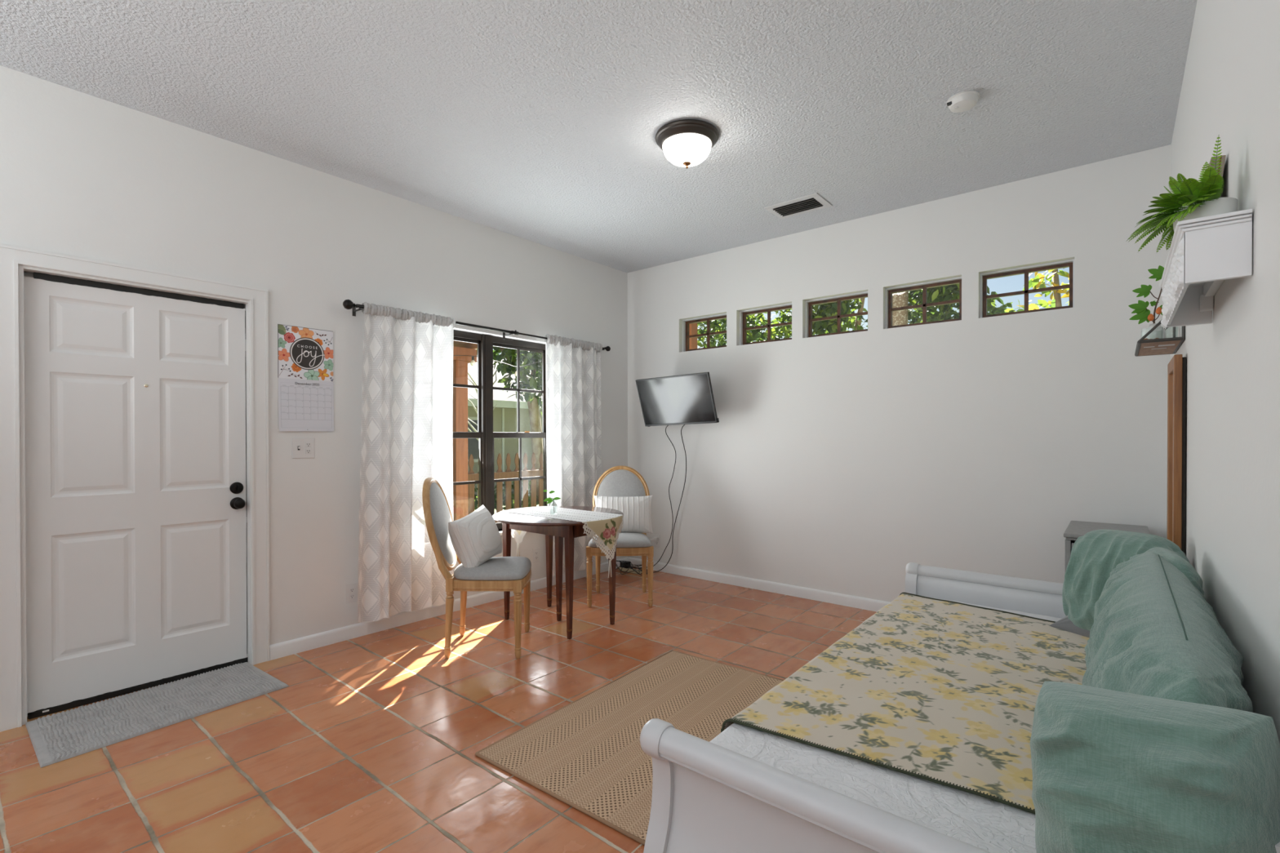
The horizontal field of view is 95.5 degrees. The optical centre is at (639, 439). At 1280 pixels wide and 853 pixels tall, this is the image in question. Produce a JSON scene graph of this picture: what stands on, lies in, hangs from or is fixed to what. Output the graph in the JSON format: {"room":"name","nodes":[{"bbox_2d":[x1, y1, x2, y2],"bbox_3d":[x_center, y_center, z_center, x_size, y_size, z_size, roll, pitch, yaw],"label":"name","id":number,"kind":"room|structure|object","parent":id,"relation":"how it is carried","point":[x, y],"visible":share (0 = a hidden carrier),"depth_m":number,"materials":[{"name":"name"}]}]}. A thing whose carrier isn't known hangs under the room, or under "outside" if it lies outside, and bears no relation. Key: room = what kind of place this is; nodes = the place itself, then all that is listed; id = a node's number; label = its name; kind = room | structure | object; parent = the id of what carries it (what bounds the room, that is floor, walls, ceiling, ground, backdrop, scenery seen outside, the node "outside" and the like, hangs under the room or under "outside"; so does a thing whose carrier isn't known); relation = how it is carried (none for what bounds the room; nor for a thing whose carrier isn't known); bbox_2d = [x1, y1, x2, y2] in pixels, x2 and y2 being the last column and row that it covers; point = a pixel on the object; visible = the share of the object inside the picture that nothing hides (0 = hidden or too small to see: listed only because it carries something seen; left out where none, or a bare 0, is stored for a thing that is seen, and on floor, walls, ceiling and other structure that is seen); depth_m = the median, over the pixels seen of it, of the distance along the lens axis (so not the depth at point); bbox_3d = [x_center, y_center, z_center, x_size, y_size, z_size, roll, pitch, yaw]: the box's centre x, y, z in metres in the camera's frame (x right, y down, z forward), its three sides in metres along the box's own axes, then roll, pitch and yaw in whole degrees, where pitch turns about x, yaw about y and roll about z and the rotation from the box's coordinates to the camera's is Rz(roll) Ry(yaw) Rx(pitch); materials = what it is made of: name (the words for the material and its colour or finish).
{"room":"studio apartment","nodes":[
{"label":"studio apartment","id":0,"kind":"room"},
{"bbox_2d":[0,65,627,644],"bbox_3d":[-2.398,-0.185,3.131,0.140,2.908,7.000,0,0,39],"label":"wall","id":1,"kind":"structure","parent":0,"point":[84,175],"depth_m":3.46,"materials":[{"name":"white paint"}]},
{"bbox_2d":[0,244,269,732],"bbox_3d":[-2.521,0.208,2.968,0.158,2.125,1.064,0,0,39],"label":"door frame","id":2,"kind":"structure","parent":1,"relation":"attached to","point":[16,263],"depth_m":2.60,"materials":[{"name":"white paint"}]},
{"bbox_2d":[23,272,248,719],"bbox_3d":[-2.500,0.250,2.962,0.108,2.036,0.867,0,0,39],"label":"door","id":3,"kind":"structure","parent":1,"relation":"in","point":[135,414],"depth_m":2.92,"materials":[{"name":"white paint"}]},
{"bbox_2d":[292,438,314,458],"bbox_3d":[-2.010,0.050,3.481,0.014,0.120,0.124,0,0,39],"label":"switch plate","id":4,"kind":"object","parent":1,"relation":"attached to","point":[301,447],"visible":1,"depth_m":3.48,"materials":[{"name":"white plastic"}]},
{"bbox_2d":[305,448,311,453],"bbox_3d":[-1.994,0.069,3.502,0.003,0.028,0.032,0,0,39],"label":"receptacle","id":5,"kind":"object","parent":4,"relation":"attached to","point":[307,451],"depth_m":3.50,"materials":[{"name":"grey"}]},
{"bbox_2d":[305,442,311,447],"bbox_3d":[-1.995,0.029,3.501,0.003,0.028,0.032,0,0,39],"label":"receptacle","id":6,"kind":"object","parent":4,"relation":"attached to","point":[307,444],"depth_m":3.50,"materials":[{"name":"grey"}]},
{"bbox_2d":[277,324,333,431],"bbox_3d":[-1.998,-0.362,3.494,0.014,0.623,0.310,0,0,39],"label":"wall calendar","id":7,"kind":"object","parent":1,"relation":"attached to","point":[305,384],"visible":1,"depth_m":3.48,"materials":[{"name":"paper"}]},
{"bbox_2d":[346,582,357,604],"bbox_3d":[-1.833,0.978,3.706,0.008,0.120,0.072,0,0,39],"label":"wall outlet","id":8,"kind":"object","parent":1,"relation":"attached to","point":[352,588],"visible":1,"depth_m":3.70,"materials":[{"name":"white plastic"}]},
{"bbox_2d":[349,593,354,599],"bbox_3d":[-1.831,0.998,3.704,0.003,0.028,0.032,0,0,39],"label":"receptacle","id":9,"kind":"object","parent":8,"relation":"attached to","point":[351,595],"depth_m":3.70,"materials":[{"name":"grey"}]},
{"bbox_2d":[349,587,354,592],"bbox_3d":[-1.831,0.958,3.704,0.003,0.028,0.032,0,0,39],"label":"receptacle","id":10,"kind":"object","parent":8,"relation":"attached to","point":[351,589],"depth_m":3.70,"materials":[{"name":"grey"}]},
{"bbox_2d":[269,556,628,660],"bbox_3d":[-1.119,1.217,4.568,0.015,0.084,3.172,0,0,39],"label":"baseboard","id":11,"kind":"structure","parent":1,"relation":"attached to","point":[277,651],"depth_m":3.88,"materials":[{"name":"white paint"}]},
{"bbox_2d":[453,340,477,363],"bbox_3d":[-3.166,-0.955,3.889,2.005,0.240,5.600,0,0,39],"label":"porch roof","id":12,"kind":"structure","parent":1,"relation":"attached to","point":[460,348],"depth_m":6.29,"materials":[{"name":"brown wood"}]},
{"bbox_2d":[453,355,477,365],"label":"string lights","id":13,"kind":"object","parent":12,"relation":"hanging from","point":[473,362],"depth_m":5.81,"materials":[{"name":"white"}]},
{"bbox_2d":[470,356,475,365],"bbox_3d":[-1.667,-0.786,5.823,0.052,0.095,0.052,0,0,39],"label":"socket","id":14,"kind":"object","parent":13,"relation":"attached to","point":[473,362],"depth_m":5.81,"materials":[{"name":"white"}]},
{"bbox_2d":[493,360,542,376],"label":"string lights","id":15,"kind":"object","parent":12,"relation":"hanging from","point":[493,360],"depth_m":6.23,"materials":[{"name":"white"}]},
{"bbox_2d":[342,299,610,351],"bbox_3d":[-1.073,-0.835,4.530,0.120,0.078,2.426,0,0,39],"label":"curtain rod","id":16,"kind":"object","parent":1,"relation":"attached to","point":[347,304],"visible":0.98,"depth_m":4.32,"materials":[{"name":"black metal"}]},
{"bbox_2d":[357,302,455,622],"bbox_3d":[-1.554,0.147,3.906,0.120,2.044,0.696,0,0,39],"label":"curtain","id":17,"kind":"object","parent":16,"relation":"hanging from","point":[406,430],"visible":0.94,"depth_m":3.88,"materials":[{"name":"fabric"}]},
{"bbox_2d":[543,333,602,576],"bbox_3d":[-0.560,0.135,5.108,0.114,2.051,0.686,0,0,39],"label":"curtain","id":18,"kind":"object","parent":16,"relation":"hanging from","point":[573,369],"visible":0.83,"depth_m":5.11,"materials":[{"name":"fabric"}]},
{"bbox_2d":[453,329,546,529],"bbox_3d":[-1.214,-0.051,4.593,0.064,1.550,1.284,0,0,39],"label":"window","id":19,"kind":"structure","parent":1,"relation":"in","point":[485,433],"depth_m":4.59,"materials":[{"name":"black metal"}]},
{"bbox_2d":[533,547,539,563],"bbox_3d":[-0.866,0.971,4.879,0.008,0.120,0.072,0,0,39],"label":"wall outlet","id":20,"kind":"object","parent":1,"relation":"attached to","point":[535,551],"visible":1,"depth_m":4.88,"materials":[{"name":"white plastic"}]},
{"bbox_2d":[0,567,876,852],"bbox_3d":[-0.795,1.336,1.834,4.273,0.120,7.300,0,0,39],"label":"floor","id":21,"kind":"structure","parent":0,"point":[371,744],"depth_m":2.47,"materials":[{"name":"tile"}]},
{"bbox_2d":[25,662,288,767],"bbox_3d":[-2.279,1.262,2.781,0.542,0.016,0.901,0,0,36],"label":"doormat","id":22,"kind":"object","parent":21,"relation":"on","point":[63,735],"visible":1,"depth_m":2.70,"materials":[{"name":"grey fabric"}]},
{"bbox_2d":[422,477,532,658],"bbox_3d":[-0.983,0.747,3.571,0.631,1.037,0.514,0,0,-5],"label":"dining chair","id":23,"kind":"object","parent":21,"relation":"on","point":[513,574],"visible":0.86,"depth_m":3.38,"materials":[{"name":"brown wood"}]},
{"bbox_2d":[430,483,455,563],"bbox_3d":[-1.214,0.513,3.555,0.143,0.508,0.416,0,0,-5],"label":"backrest cushion","id":24,"kind":"object","parent":23,"relation":"on","point":[443,549],"depth_m":3.47,"materials":[{"name":"grey fabric"}]},
{"bbox_2d":[448,504,502,568],"bbox_3d":[-1.004,0.605,3.573,0.303,0.381,0.295,0,0,-9],"label":"throw pillow","id":25,"kind":"object","parent":23,"relation":"on","point":[475,537],"visible":0.95,"depth_m":3.46,"materials":[{"name":"white fabric"}]},
{"bbox_2d":[453,556,531,580],"bbox_3d":[-0.904,0.780,3.581,0.462,0.069,0.487,0,0,-5],"label":"seat cushion","id":26,"kind":"object","parent":23,"relation":"on","point":[495,568],"depth_m":3.42,"materials":[{"name":"grey fabric"}]},
{"bbox_2d":[492,506,623,639],"bbox_3d":[-0.558,0.887,4.033,0.900,0.750,0.900,0,0,39],"label":"dining table","id":27,"kind":"object","parent":21,"relation":"on","point":[557,528],"visible":0.83,"depth_m":3.96,"materials":[{"name":"brown wood"}]},
{"bbox_2d":[499,506,623,577],"bbox_3d":[-0.545,0.698,4.044,0.939,0.378,0.430,0,0,39],"label":"table runner","id":28,"kind":"object","parent":27,"relation":"on","point":[606,530],"visible":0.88,"depth_m":3.81,"materials":[{"name":"fabric"}]},
{"bbox_3d":[-0.586,0.459,3.977,0.047,0.100,0.047,0,0,39],"label":"bud vase","id":29,"kind":"object","parent":28,"relation":"on","visible":0},
{"bbox_2d":[542,488,560,510],"bbox_3d":[-0.599,0.416,3.969,0.122,0.168,0.025,0,0,8],"label":"leafy sprig","id":30,"kind":"object","parent":29,"relation":"in","point":[548,500],"visible":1,"depth_m":3.97,"materials":[{"name":"green plant"}]},
{"bbox_2d":[586,465,653,607],"bbox_3d":[-0.153,0.739,4.638,0.514,1.037,0.631,0,0,0],"label":"dining chair","id":31,"kind":"object","parent":21,"relation":"on","point":[621,481],"visible":0.67,"depth_m":4.76,"materials":[{"name":"grey fabric"}]},
{"bbox_2d":[588,532,651,547],"bbox_3d":[-0.149,0.773,4.559,0.487,0.069,0.462,0,0,-1],"label":"seat cushion","id":32,"kind":"object","parent":31,"relation":"on","point":[625,540],"depth_m":4.37,"materials":[{"name":"grey fabric"}]},
{"bbox_2d":[597,470,644,497],"bbox_3d":[-0.152,0.504,4.869,0.416,0.508,0.143,0,0,-1],"label":"backrest cushion","id":33,"kind":"object","parent":31,"relation":"on","point":[615,483],"depth_m":4.87,"materials":[{"name":"grey fabric"}]},
{"bbox_2d":[594,495,653,533],"bbox_3d":[-0.130,0.602,4.687,0.479,0.301,0.151,0,0,-1],"label":"throw pillow","id":34,"kind":"object","parent":31,"relation":"on","point":[636,510],"visible":0.69,"depth_m":4.64,"materials":[{"name":"white fabric"}]},
{"bbox_2d":[475,649,783,845],"bbox_3d":[0.133,1.263,2.624,0.928,0.012,1.418,0,0,37],"label":"area rug","id":35,"kind":"object","parent":21,"relation":"on","point":[587,753],"visible":0.6,"depth_m":2.50,"materials":[{"name":"wicker"}]},
{"bbox_2d":[618,567,641,574],"bbox_3d":[-0.087,1.233,5.494,0.255,0.035,0.048,0,0,39],"label":"power strip","id":36,"kind":"object","parent":21,"relation":"on","point":[624,569],"visible":0.66,"depth_m":5.46,"materials":[{"name":"beige plastic"}]},
{"bbox_2d":[619,561,624,567],"bbox_3d":[-0.157,1.190,5.551,0.042,0.050,0.045,0,0,39],"label":"power adapter","id":37,"kind":"object","parent":36,"relation":"attached to","point":[620,562],"visible":0.73,"depth_m":5.53,"materials":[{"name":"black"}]},
{"bbox_2d":[624,560,631,568],"bbox_3d":[-0.114,1.186,5.516,0.042,0.060,0.050,0,0,39],"label":"power adapter","id":38,"kind":"object","parent":36,"relation":"attached to","point":[628,562],"visible":0.86,"depth_m":5.50,"materials":[{"name":"black plastic"}]},
{"bbox_2d":[615,560,647,576],"bbox_3d":[-0.074,1.201,5.452,0.374,0.094,0.296,0,0,6],"label":"cord tangle","id":39,"kind":"object","parent":21,"relation":"on","point":[628,566],"visible":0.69,"depth_m":5.41,"materials":[{"name":"black plastic"}]},
{"bbox_2d":[640,562,1279,852],"bbox_3d":[1.163,0.905,1.968,1.084,0.737,2.411,0,0,39],"label":"daybed","id":40,"kind":"object","parent":21,"relation":"on","point":[708,797],"visible":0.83,"depth_m":1.30,"materials":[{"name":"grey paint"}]},
{"bbox_2d":[1062,520,1150,573],"bbox_3d":[2.511,0.873,3.124,0.347,0.782,0.609,0,0,39],"label":"base cabinet","id":41,"kind":"object","parent":21,"relation":"on","point":[1075,529],"visible":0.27,"depth_m":3.13,"materials":[{"name":"grey paint"}]},
{"bbox_2d":[0,0,1197,272],"bbox_3d":[-0.798,-1.692,1.815,4.273,0.120,7.300,0,0,39],"label":"ceiling","id":42,"kind":"structure","parent":0,"point":[539,122],"depth_m":2.73,"materials":[{"name":"white paint"}]},
{"bbox_2d":[654,119,719,168],"bbox_3d":[0.256,-1.553,3.137,0.344,0.178,0.344,0,0,39],"label":"ceiling light","id":43,"kind":"object","parent":42,"relation":"attached to","point":[686,143],"visible":1,"depth_m":3.04,"materials":[{"name":"white glass"}]},
{"bbox_2d":[764,192,832,218],"bbox_3d":[1.120,-1.641,4.106,0.390,0.015,0.275,0,0,39],"label":"ceiling vent","id":44,"kind":"object","parent":42,"relation":"in","point":[814,202],"visible":1,"depth_m":4.09,"materials":[{"name":"white metal"}]},
{"bbox_2d":[946,90,979,112],"bbox_3d":[1.557,-1.617,2.796,0.140,0.047,0.140,0,0,39],"label":"smoke detector","id":45,"kind":"object","parent":42,"relation":"attached to","point":[962,101],"visible":1,"depth_m":2.76,"materials":[{"name":"white plastic"}]},
{"bbox_2d":[635,372,719,426],"bbox_3d":[0.319,-0.337,5.013,0.750,0.440,0.172,0,0,36],"label":"television","id":46,"kind":"object","parent":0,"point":[688,398],"visible":1,"depth_m":4.98,"materials":[{"name":"black plastic"}]},
{"bbox_2d":[646,425,675,570],"bbox_3d":[0.217,0.544,5.356,0.184,1.400,0.428,0,0,-39],"label":"cable","id":47,"kind":"object","parent":46,"relation":"hanging from","point":[667,425],"visible":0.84,"depth_m":5.39,"materials":[{"name":"black plastic"}]},
{"bbox_2d":[640,424,686,573],"bbox_3d":[0.255,0.544,5.300,0.604,1.412,0.204,0,0,39],"label":"cable","id":48,"kind":"object","parent":46,"relation":"hanging from","point":[684,424],"visible":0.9,"depth_m":5.32,"materials":[{"name":"black plastic"}]},
{"bbox_2d":[627,144,1171,602],"bbox_3d":[1.474,-0.198,4.579,4.273,2.908,0.160,0,0,39],"label":"wall","id":49,"kind":"structure","parent":0,"point":[839,463],"depth_m":4.09,"materials":[{"name":"white paint"}]},
{"bbox_2d":[646,537,657,568],"bbox_3d":[0.120,1.085,5.544,0.118,0.308,0.046,0,0,4],"label":"plug adapter","id":50,"kind":"object","parent":49,"relation":"attached to","point":[655,539],"visible":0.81,"depth_m":5.53,"materials":[{"name":"white plastic"}]},
{"bbox_2d":[653,534,660,547],"bbox_3d":[0.168,0.967,5.555,0.072,0.120,0.008,0,0,39],"label":"wall outlet","id":51,"kind":"object","parent":49,"relation":"attached to","point":[656,544],"visible":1,"depth_m":5.55,"materials":[{"name":"white plastic"}]},
{"bbox_2d":[682,313,726,351],"bbox_3d":[0.620,-0.963,5.289,0.507,0.305,0.067,0,0,39],"label":"window","id":52,"kind":"structure","parent":49,"relation":"in","point":[686,336],"depth_m":5.33,"materials":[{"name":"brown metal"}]},
{"bbox_2d":[627,556,889,611],"bbox_3d":[1.426,1.214,4.516,3.978,0.084,0.015,0,0,39],"label":"baseboard","id":53,"kind":"structure","parent":49,"relation":"attached to","point":[860,602],"depth_m":4.78,"materials":[{"name":"white paint"}]},
{"bbox_2d":[739,302,791,345],"bbox_3d":[1.087,-0.961,4.904,0.507,0.305,0.067,0,0,39],"label":"window","id":54,"kind":"structure","parent":49,"relation":"in","point":[743,314],"depth_m":4.94,"materials":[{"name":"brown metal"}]},
{"bbox_2d":[805,291,867,337],"bbox_3d":[1.548,-0.959,4.524,0.507,0.305,0.067,0,0,39],"label":"window","id":55,"kind":"structure","parent":49,"relation":"in","point":[809,304],"depth_m":4.55,"materials":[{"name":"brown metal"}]},
{"bbox_2d":[885,276,961,328],"bbox_3d":[2.023,-0.957,4.132,0.507,0.305,0.067,0,0,39],"label":"window","id":56,"kind":"structure","parent":49,"relation":"in","point":[889,291],"depth_m":4.14,"materials":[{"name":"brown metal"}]},
{"bbox_2d":[980,258,1074,318],"bbox_3d":[2.492,-0.955,3.746,0.507,0.305,0.067,0,0,39],"label":"window","id":57,"kind":"structure","parent":49,"relation":"in","point":[1070,263],"depth_m":3.75,"materials":[{"name":"glass"},{"name":"dark brown wood"}]},
{"bbox_2d":[1169,0,1279,742],"bbox_3d":[0.792,-0.171,0.502,0.140,2.908,7.000,0,0,39],"label":"wall","id":58,"kind":"structure","parent":0,"point":[1230,91],"depth_m":1.38,"materials":[{"name":"white paint"}]},
{"bbox_2d":[1134,320,1185,356],"bbox_3d":[2.467,-0.518,2.768,0.158,0.171,0.566,0,0,39],"label":"wire shelf","id":59,"kind":"object","parent":58,"relation":"attached to","point":[1164,345],"visible":0.73,"depth_m":2.67,"materials":[{"name":"brown wood"}]},
{"bbox_2d":[1141,327,1163,339],"bbox_3d":[2.360,-0.477,2.678,0.073,0.062,0.125,0,0,39],"label":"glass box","id":60,"kind":"object","parent":59,"relation":"on","point":[1162,330],"visible":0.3,"depth_m":2.65,"materials":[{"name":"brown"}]},
{"bbox_2d":[1144,323,1165,338],"bbox_3d":[2.476,-0.501,2.793,0.080,0.110,0.080,0,0,39],"label":"glass jar","id":61,"kind":"object","parent":59,"relation":"on","point":[1156,333],"visible":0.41,"depth_m":2.77,"materials":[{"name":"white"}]},
{"bbox_2d":[1128,265,1164,324],"bbox_3d":[2.451,-0.644,2.778,0.175,0.372,0.071,0,0,39],"label":"branch","id":62,"kind":"object","parent":61,"relation":"in","point":[1144,314],"visible":0.8,"depth_m":2.79,"materials":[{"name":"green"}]},
{"bbox_2d":[1166,354,1186,553],"bbox_3d":[2.406,0.224,2.608,0.038,1.168,0.422,0,0,39],"label":"framed mirror","id":63,"kind":"object","parent":58,"relation":"attached to","point":[1176,367],"visible":0.55,"depth_m":2.45,"materials":[{"name":"brown wood"}]},
{"bbox_2d":[1170,373,1173,541],"bbox_3d":[2.401,0.224,2.612,0.006,1.068,0.322,0,0,39],"label":"mirror glass","id":64,"kind":"object","parent":63,"relation":"attached to","point":[1171,374],"depth_m":2.68,"materials":[{"name":"white"}]},
{"bbox_2d":[1160,208,1252,328],"bbox_3d":[1.484,-0.419,1.547,0.120,0.147,0.719,0,0,39],"label":"wall shelf","id":65,"kind":"object","parent":58,"relation":"attached to","point":[1204,252],"visible":1,"depth_m":1.30,"materials":[{"name":"white paint"}]},
{"bbox_2d":[1125,137,1238,252],"bbox_3d":[1.323,-0.598,1.431,0.208,0.210,0.240,0,0,19],"label":"potted fern","id":66,"kind":"object","parent":65,"relation":"on","point":[1195,199],"visible":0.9,"depth_m":1.38,"materials":[{"name":"green plant"}]},
{"bbox_2d":[1173,197,1238,232],"bbox_3d":[1.363,-0.528,1.403,0.114,0.070,0.114,0,0,39],"label":"pot","id":67,"kind":"object","parent":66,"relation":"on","point":[1210,206],"depth_m":1.36,"materials":[{"name":"white ceramic"}]},
{"bbox_2d":[1204,155,1226,178],"bbox_3d":[1.584,-0.624,1.622,0.055,0.263,0.182,0,0,39],"label":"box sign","id":68,"kind":"object","parent":65,"relation":"on","point":[1223,160],"visible":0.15,"depth_m":1.54,"materials":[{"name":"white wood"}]},
{"label":"outside","id":69,"kind":"structure","parent":0,"visible":0},
{"bbox_2d":[474,489,538,513],"bbox_3d":[2.792,1.474,12.472,48.000,0.100,46.000,0,0,39],"label":"ground","id":70,"kind":"structure","parent":69,"point":[512,492],"depth_m":13.23,"materials":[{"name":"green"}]},
{"bbox_2d":[453,360,468,520],"bbox_3d":[-1.964,0.309,6.302,0.150,2.320,0.150,0,0,39],"label":"porch post","id":71,"kind":"object","parent":70,"relation":"on","point":[460,510],"visible":0.42,"depth_m":6.23,"materials":[{"name":"brown wood"}]},
{"bbox_2d":[467,362,501,506],"bbox_3d":[-3.155,-0.079,11.550,0.538,3.034,1.176,0,0,39],"label":"bare shrub","id":72,"kind":"object","parent":70,"relation":"on","point":[495,373],"visible":0.2,"depth_m":11.43,"materials":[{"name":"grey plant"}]},
{"bbox_2d":[467,356,542,494],"bbox_3d":[-5.797,-0.580,16.945,6.240,3.970,15.000,0,0,39],"label":"neighbor house","id":73,"kind":"structure","parent":70,"relation":"on","point":[504,413],"depth_m":15.59,"materials":[{"name":"beige paint"}]},
{"bbox_2d":[467,452,542,523],"bbox_3d":[-2.523,0.818,7.324,0.060,1.250,4.700,0,0,39],"label":"picket fence","id":74,"kind":"object","parent":70,"relation":"on","point":[500,474],"visible":0.16,"depth_m":8.19,"materials":[{"name":"brown wood"}]},
{"bbox_2d":[474,480,537,510],"bbox_3d":[-2.461,1.005,10.304,1.002,0.877,1.795,0,0,28],"label":"bush","id":75,"kind":"object","parent":70,"relation":"on","point":[529,482],"visible":0.2,"depth_m":10.41,"materials":[{"name":"green plant"}]},
{"bbox_2d":[476,346,542,501],"bbox_3d":[-2.217,-0.990,11.881,2.106,4.888,4.527,0,0,13],"label":"broadleaf tree","id":76,"kind":"object","parent":70,"relation":"on","point":[527,357],"visible":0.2,"depth_m":11.58,"materials":[{"name":"green plant"}]},
{"bbox_2d":[688,323,697,349],"bbox_3d":[0.625,-0.300,7.209,0.138,3.520,0.140,0,0,39],"label":"porch post","id":77,"kind":"object","parent":70,"relation":"on","point":[693,326],"visible":0.02,"depth_m":7.14,"materials":[{"name":"brown wood"}]},
{"bbox_2d":[697,297,867,348],"bbox_3d":[2.137,-0.869,9.892,2.025,4.646,3.813,0,0,-39],"label":"leafy tree","id":78,"kind":"object","parent":70,"relation":"on","point":[829,309],"visible":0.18,"depth_m":9.11,"materials":[{"name":"green plant"}]},
{"bbox_2d":[892,284,1024,325],"bbox_3d":[4.162,-0.760,7.889,1.877,4.424,1.610,0,0,39],"label":"tree","id":79,"kind":"object","parent":70,"relation":"on","point":[950,292],"visible":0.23,"depth_m":7.78,"materials":[{"name":"green plant"}]},
{"bbox_2d":[1017,267,1069,310],"bbox_3d":[5.225,-0.410,7.314,0.945,3.728,1.219,0,0,-14],"label":"tree","id":80,"kind":"object","parent":70,"relation":"on","point":[1037,282],"visible":0.16,"depth_m":7.22,"materials":[{"name":"green plant"}]},
{"bbox_3d":[1.165,0.944,1.975,0.995,0.214,2.115,0,0,39],"label":"mattress","id":81,"kind":"object","parent":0,"visible":0},
{"bbox_2d":[709,595,1061,852],"bbox_3d":[1.148,0.961,1.988,1.027,0.284,2.143,0,0,39],"label":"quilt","id":82,"kind":"object","parent":81,"relation":"on","point":[992,826],"visible":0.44,"depth_m":1.36,"materials":[{"name":"white fabric"}]},
{"bbox_2d":[720,592,1089,813],"bbox_3d":[1.135,0.930,2.117,0.861,0.249,1.783,0,0,39],"label":"floral blanket","id":83,"kind":"object","parent":82,"relation":"on","point":[944,692],"visible":0.91,"depth_m":1.86,"materials":[{"name":"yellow fabric"}]},
{"bbox_2d":[1048,615,1089,637],"bbox_3d":[1.947,0.770,2.409,0.259,0.131,0.319,0,0,-20],"label":"cushion","id":84,"kind":"object","parent":82,"relation":"on","point":[1064,624],"visible":0.12,"depth_m":2.45,"materials":[{"name":"grey fabric"}]},
{"bbox_2d":[1062,528,1190,631],"bbox_3d":[1.959,0.605,2.357,0.311,0.469,0.453,0,0,-13],"label":"bed pillow","id":85,"kind":"object","parent":82,"relation":"on","point":[1094,555],"visible":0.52,"depth_m":2.37,"materials":[{"name":"green fabric"}]},
{"bbox_2d":[1030,680,1279,852],"bbox_3d":[0.824,0.620,0.925,0.329,0.426,0.447,0,0,42],"label":"bed pillow","id":86,"kind":"object","parent":82,"relation":"on","point":[1114,771],"visible":1,"depth_m":0.83,"materials":[{"name":"green fabric"}]},
{"bbox_2d":[1082,551,1253,712],"bbox_3d":[1.342,0.603,1.519,0.294,0.458,1.491,0,0,38],"label":"bed pillow","id":87,"kind":"object","parent":82,"relation":"on","point":[1153,633],"visible":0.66,"depth_m":1.21,"materials":[{"name":"green fabric"}]},
{"bbox_2d":[1144,546,1204,595],"bbox_3d":[1.712,0.573,1.902,0.175,0.418,0.420,0,0,28],"label":"bed pillow","id":88,"kind":"object","parent":87,"relation":"on","point":[1180,563],"visible":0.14,"depth_m":1.78,"materials":[{"name":"green fabric"}]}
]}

